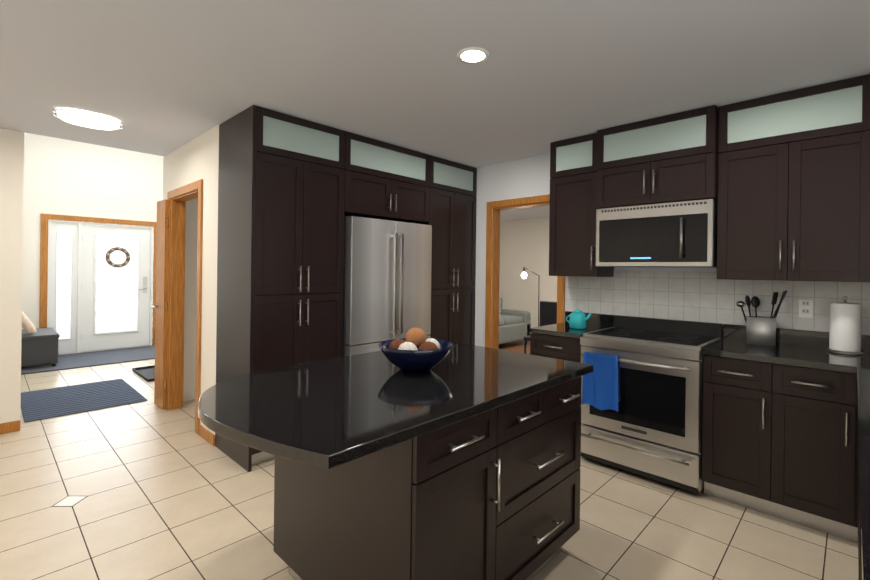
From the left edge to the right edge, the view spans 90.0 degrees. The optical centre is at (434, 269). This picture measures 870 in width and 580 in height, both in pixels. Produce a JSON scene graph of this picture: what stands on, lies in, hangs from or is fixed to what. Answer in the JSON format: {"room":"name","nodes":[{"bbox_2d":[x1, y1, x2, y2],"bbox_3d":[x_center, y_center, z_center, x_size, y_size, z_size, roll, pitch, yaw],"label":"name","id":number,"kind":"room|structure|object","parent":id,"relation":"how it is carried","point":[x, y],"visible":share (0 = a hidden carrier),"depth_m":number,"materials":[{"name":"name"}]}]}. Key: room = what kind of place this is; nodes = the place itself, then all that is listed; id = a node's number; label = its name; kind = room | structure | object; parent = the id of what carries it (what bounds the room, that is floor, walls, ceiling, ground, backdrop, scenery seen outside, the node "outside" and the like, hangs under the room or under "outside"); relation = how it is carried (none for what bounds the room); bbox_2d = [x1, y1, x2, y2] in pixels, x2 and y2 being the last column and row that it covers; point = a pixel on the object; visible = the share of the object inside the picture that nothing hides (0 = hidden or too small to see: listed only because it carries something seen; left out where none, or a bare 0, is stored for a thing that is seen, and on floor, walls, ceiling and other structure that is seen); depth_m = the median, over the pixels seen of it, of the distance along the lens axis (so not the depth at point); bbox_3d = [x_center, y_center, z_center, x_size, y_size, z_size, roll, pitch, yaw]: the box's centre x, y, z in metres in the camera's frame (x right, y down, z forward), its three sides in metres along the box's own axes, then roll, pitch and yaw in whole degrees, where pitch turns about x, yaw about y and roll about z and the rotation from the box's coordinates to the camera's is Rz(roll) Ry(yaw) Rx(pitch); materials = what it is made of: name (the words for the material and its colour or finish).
{"room":"kitchen","nodes":[
{"label":"kitchen","id":0,"kind":"room"},
{"bbox_2d":[0,128,23,423],"bbox_3d":[-4.234,0.086,2.880,0.120,2.480,2.175,1,0,44],"label":"wall","id":1,"kind":"structure","parent":0,"point":[11,191],"depth_m":3.57,"materials":[{"name":"white paint"}]},
{"bbox_2d":[0,420,19,433],"bbox_3d":[-4.160,1.285,2.876,0.013,0.085,2.055,1,0,44],"label":"baseboard","id":2,"kind":"structure","parent":1,"relation":"attached to","point":[8,427],"depth_m":3.57,"materials":[{"name":"brown wood"}]},
{"bbox_2d":[22,132,163,328],"bbox_3d":[-5.156,-0.532,7.248,0.120,3.700,3.065,1,0,44],"label":"wall","id":3,"kind":"structure","parent":0,"point":[68,177],"depth_m":6.74,"materials":[{"name":"white paint"}]},
{"bbox_2d":[39,213,156,354],"bbox_3d":[-5.354,0.245,7.023,0.141,2.140,1.530,1,0,44],"label":"front door","id":4,"kind":"structure","parent":3,"relation":"attached to","point":[97,284],"depth_m":6.96,"materials":[{"name":"white wood"}]},
{"bbox_2d":[163,156,197,400],"bbox_3d":[-2.059,0.115,5.051,0.100,2.480,1.920,1,0,44],"label":"wall","id":5,"kind":"structure","parent":0,"point":[190,304],"depth_m":4.49,"materials":[{"name":"white paint"}]},
{"bbox_2d":[166,124,219,434],"bbox_3d":[-2.143,0.113,3.882,1.400,2.480,0.120,1,0,44],"label":"wall","id":6,"kind":"structure","parent":0,"point":[195,159],"depth_m":3.51,"materials":[{"name":"white paint"}]},
{"bbox_2d":[151,199,168,408],"bbox_3d":[-2.682,0.331,4.231,0.256,2.008,0.098,1,0,44],"label":"closet door leaf","id":7,"kind":"structure","parent":6,"relation":"in","point":[161,310],"depth_m":4.20,"materials":[{"name":"brown wood"}]},
{"bbox_2d":[166,179,202,434],"bbox_3d":[-2.224,0.302,3.945,0.940,2.100,0.138,1,0,44],"label":"door frame","id":8,"kind":"structure","parent":6,"relation":"attached to","point":[176,303],"depth_m":4.18,"materials":[{"name":"brown wood"}]},
{"bbox_2d":[199,424,214,445],"bbox_3d":[-1.819,1.315,3.462,0.330,0.085,0.013,1,0,44],"label":"baseboard","id":9,"kind":"structure","parent":6,"relation":"attached to","point":[204,433],"depth_m":3.43,"materials":[{"name":"brown wood"}]},
{"bbox_2d":[0,359,857,579],"bbox_3d":[-2.279,1.376,3.455,9.620,0.051,5.740,1,0,44],"label":"floor","id":10,"kind":"structure","parent":0,"point":[171,494],"depth_m":2.40,"materials":[{"name":"beige tile"}]},
{"bbox_2d":[21,379,147,421],"bbox_3d":[-3.691,1.328,4.539,1.200,0.011,0.920,1,0,44],"label":"rug","id":11,"kind":"object","parent":10,"relation":"on","point":[53,402],"visible":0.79,"depth_m":4.45,"materials":[{"name":"blue fabric"}]},
{"bbox_2d":[21,346,154,374],"bbox_3d":[-4.910,1.313,6.561,1.180,0.013,2.180,1,0,44],"label":"doormat","id":12,"kind":"object","parent":10,"relation":"on","point":[80,360],"visible":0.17,"depth_m":6.37,"materials":[{"name":"grey fabric"}]},
{"bbox_2d":[21,311,59,366],"bbox_3d":[-5.545,0.904,5.990,0.910,0.783,0.490,1,0,44],"label":"bench","id":13,"kind":"object","parent":12,"relation":"on","point":[39,346],"visible":0.58,"depth_m":5.71,"materials":[{"name":"fabric"}]},
{"bbox_2d":[132,365,154,381],"bbox_3d":[-3.545,1.319,5.613,0.800,0.034,0.450,1,0,44],"label":"tray","id":14,"kind":"object","parent":10,"relation":"on","point":[147,373],"visible":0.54,"depth_m":5.61,"materials":[{"name":"black rubber"}]},
{"bbox_2d":[215,105,476,471],"bbox_3d":[-0.608,0.136,3.997,0.648,2.474,2.416,1,0,44],"label":"pantry cabinet","id":15,"kind":"object","parent":10,"relation":"on","point":[293,191],"visible":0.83,"depth_m":3.27,"materials":[{"name":"brown wood"}]},
{"bbox_2d":[342,216,431,356],"bbox_3d":[-0.563,0.473,3.966,0.706,1.800,0.910,1,0,44],"label":"fridge","id":16,"kind":"object","parent":10,"relation":"on","point":[386,292],"visible":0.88,"depth_m":3.67,"materials":[{"name":"grey metal"}]},
{"bbox_2d":[273,372,590,579],"bbox_3d":[0.009,0.937,2.034,0.958,0.885,1.120,1,0,44],"label":"kitchen island","id":17,"kind":"object","parent":10,"relation":"on","point":[460,461],"depth_m":1.60,"materials":[{"name":"brown wood"}]},
{"bbox_2d":[198,340,592,487],"bbox_3d":[-0.136,0.475,1.909,0.995,0.035,1.610,1,0,44],"label":"island countertop","id":18,"kind":"structure","parent":17,"relation":"on","point":[315,418],"depth_m":1.56,"materials":[{"name":"black stone"}]},
{"bbox_2d":[378,328,452,371],"bbox_3d":[-0.089,0.361,1.997,0.340,0.191,0.340,1,0,44],"label":"bowl","id":19,"kind":"object","parent":18,"relation":"on","point":[415,350],"visible":1,"depth_m":1.91,"materials":[{"name":"blue ceramic"}]},
{"bbox_2d":[529,311,613,423],"bbox_3d":[1.117,0.885,3.557,0.436,1.018,0.646,1,0,44],"label":"base cabinet","id":20,"kind":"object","parent":10,"relation":"on","point":[557,341],"depth_m":3.40,"materials":[{"name":"brown wood"}]},
{"bbox_2d":[566,309,590,328],"bbox_3d":[1.158,0.396,3.517,0.220,0.155,0.136,1,0,44],"label":"kettle","id":21,"kind":"object","parent":20,"relation":"on","point":[578,319],"visible":1,"depth_m":3.47,"materials":[{"name":"teal ceramic"}]},
{"bbox_2d":[580,315,722,492],"bbox_3d":[1.522,0.889,3.106,0.762,1.020,0.718,1,0,44],"label":"range","id":22,"kind":"object","parent":10,"relation":"on","point":[641,396],"visible":0.98,"depth_m":2.89,"materials":[{"name":"silver metal"}]},
{"bbox_2d":[702,324,824,507],"bbox_3d":[2.061,0.896,2.638,0.650,1.018,0.660,1,0,44],"label":"base cabinet","id":23,"kind":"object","parent":10,"relation":"on","point":[746,386],"depth_m":2.56,"materials":[{"name":"brown wood"}]},
{"bbox_2d":[736,291,786,345],"bbox_3d":[2.132,0.308,2.850,0.272,0.354,0.156,1,0,44],"label":"utensil crock","id":24,"kind":"object","parent":23,"relation":"on","point":[760,330],"visible":1,"depth_m":2.79,"materials":[{"name":"silver metal"}]},
{"bbox_2d":[749,332,869,579],"bbox_3d":[1.590,0.765,1.192,0.676,1.266,3.398,1,0,44],"label":"base cabinet","id":25,"kind":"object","parent":10,"relation":"on","point":[786,427],"depth_m":2.29,"materials":[{"name":"brown wood"}]},
{"bbox_2d":[826,296,863,354],"bbox_3d":[2.419,0.322,2.566,0.160,0.333,0.160,1,0,44],"label":"paper towel","id":26,"kind":"object","parent":25,"relation":"on","point":[845,328],"visible":1,"depth_m":2.52,"materials":[{"name":"white paper"}]},
{"bbox_2d":[0,0,869,220],"bbox_3d":[0.210,-1.147,4.075,6.940,0.100,10.040,1,0,44],"label":"ceiling","id":27,"kind":"structure","parent":0,"point":[164,78],"depth_m":2.33,"materials":[{"name":"grey paint"}]},
{"bbox_2d":[53,108,122,129],"bbox_3d":[-2.540,-1.096,3.197,0.258,0.068,0.403,1,0,44],"label":"flush ceiling light","id":28,"kind":"object","parent":27,"relation":"attached to","point":[83,118],"visible":1,"depth_m":3.13,"materials":[{"name":"white"}]},
{"bbox_2d":[457,47,488,63],"bbox_3d":[0.194,-1.095,2.229,0.168,0.005,0.168,1,0,44],"label":"recessed light","id":29,"kind":"object","parent":27,"relation":"in","point":[472,55],"visible":1,"depth_m":2.22,"materials":[{"name":"white"}]},
{"bbox_2d":[499,340,529,353],"bbox_3d":[1.917,1.431,6.383,6.240,0.050,4.300,1,0,44],"label":"floor","id":30,"kind":"structure","parent":0,"point":[516,346],"depth_m":7.92,"materials":[{"name":"brown wood"}]},
{"bbox_2d":[499,297,530,343],"bbox_3d":[0.925,0.955,7.942,0.900,0.880,1.700,1,0,44],"label":"sofa","id":31,"kind":"object","parent":30,"relation":"on","point":[514,325],"visible":0.27,"depth_m":7.93,"materials":[{"name":"fabric"}]},
{"bbox_2d":[521,267,539,326],"bbox_3d":[1.663,0.681,7.252,0.355,1.445,0.345,1,0,44],"label":"floor lamp","id":32,"kind":"object","parent":30,"relation":"on","point":[524,275],"visible":0.73,"depth_m":7.24,"materials":[{"name":"grey metal"}]},
{"bbox_2d":[524,301,556,353],"bbox_3d":[1.528,0.926,5.966,0.450,0.950,0.450,1,0,44],"label":"chair","id":33,"kind":"object","parent":30,"relation":"on","point":[548,312],"visible":0.19,"depth_m":6.14,"materials":[{"name":"black"}]},
{"bbox_2d":[499,217,556,327],"bbox_3d":[3.383,0.185,7.889,6.240,2.480,0.120,1,0,44],"label":"wall","id":34,"kind":"structure","parent":0,"point":[524,243],"depth_m":9.21,"materials":[{"name":"white paint"}]},
{"bbox_2d":[475,154,716,346],"bbox_3d":[0.695,0.149,4.508,6.820,2.480,0.120,1,0,44],"label":"wall","id":35,"kind":"structure","parent":0,"point":[525,177],"depth_m":4.46,"materials":[{"name":"white paint"}]},
{"bbox_2d":[485,194,564,348],"bbox_3d":[0.895,0.344,4.300,0.890,2.095,0.138,1,0,44],"label":"door frame","id":36,"kind":"structure","parent":35,"relation":"attached to","point":[493,274],"depth_m":4.52,"materials":[{"name":"brown wood"}]},
{"bbox_2d":[549,135,613,276],"bbox_3d":[1.240,-0.511,3.676,0.424,1.134,0.330,1,0,44],"label":"upper cabinet","id":37,"kind":"object","parent":35,"relation":"attached to","point":[572,228],"depth_m":3.58,"materials":[{"name":"brown wood"}]},
{"bbox_2d":[585,104,728,209],"bbox_3d":[1.666,-0.771,3.235,0.902,0.604,0.380,1,0,44],"label":"upper cabinet","id":38,"kind":"object","parent":35,"relation":"attached to","point":[681,156],"depth_m":3.05,"materials":[{"name":"brown wood"}]},
{"bbox_2d":[595,199,716,267],"bbox_3d":[1.639,-0.242,3.213,0.778,0.444,0.435,1,0,44],"label":"microwave","id":39,"kind":"object","parent":38,"relation":"attached to","point":[678,234],"visible":1,"depth_m":3.04,"materials":[{"name":"silver metal"}]},
{"bbox_2d":[565,271,869,335],"bbox_3d":[2.102,0.251,3.062,2.544,0.469,0.007,1,0,44],"label":"tile backsplash","id":40,"kind":"structure","parent":35,"relation":"attached to","point":[708,297],"depth_m":3.18,"materials":[{"name":"white tile"}]},
{"bbox_2d":[799,300,812,317],"bbox_3d":[2.376,0.252,2.787,0.070,0.115,0.006,1,0,44],"label":"electrical outlet plate","id":41,"kind":"object","parent":40,"relation":"attached to","point":[805,308],"visible":1,"depth_m":2.79,"materials":[{"name":"white paint"}]},
{"bbox_2d":[713,77,856,281],"bbox_3d":[2.233,-0.500,2.695,0.772,1.134,0.365,1,0,44],"label":"upper cabinet","id":42,"kind":"object","parent":35,"relation":"attached to","point":[783,179],"depth_m":2.59,"materials":[{"name":"brown wood"}]},
{"bbox_2d":[857,74,869,281],"bbox_3d":[2.590,-0.495,2.191,0.642,1.134,0.595,1,0,44],"label":"upper cabinet","id":43,"kind":"object","parent":35,"relation":"attached to","point":[863,82],"depth_m":2.38,"materials":[{"name":"brown wood"}]}
]}

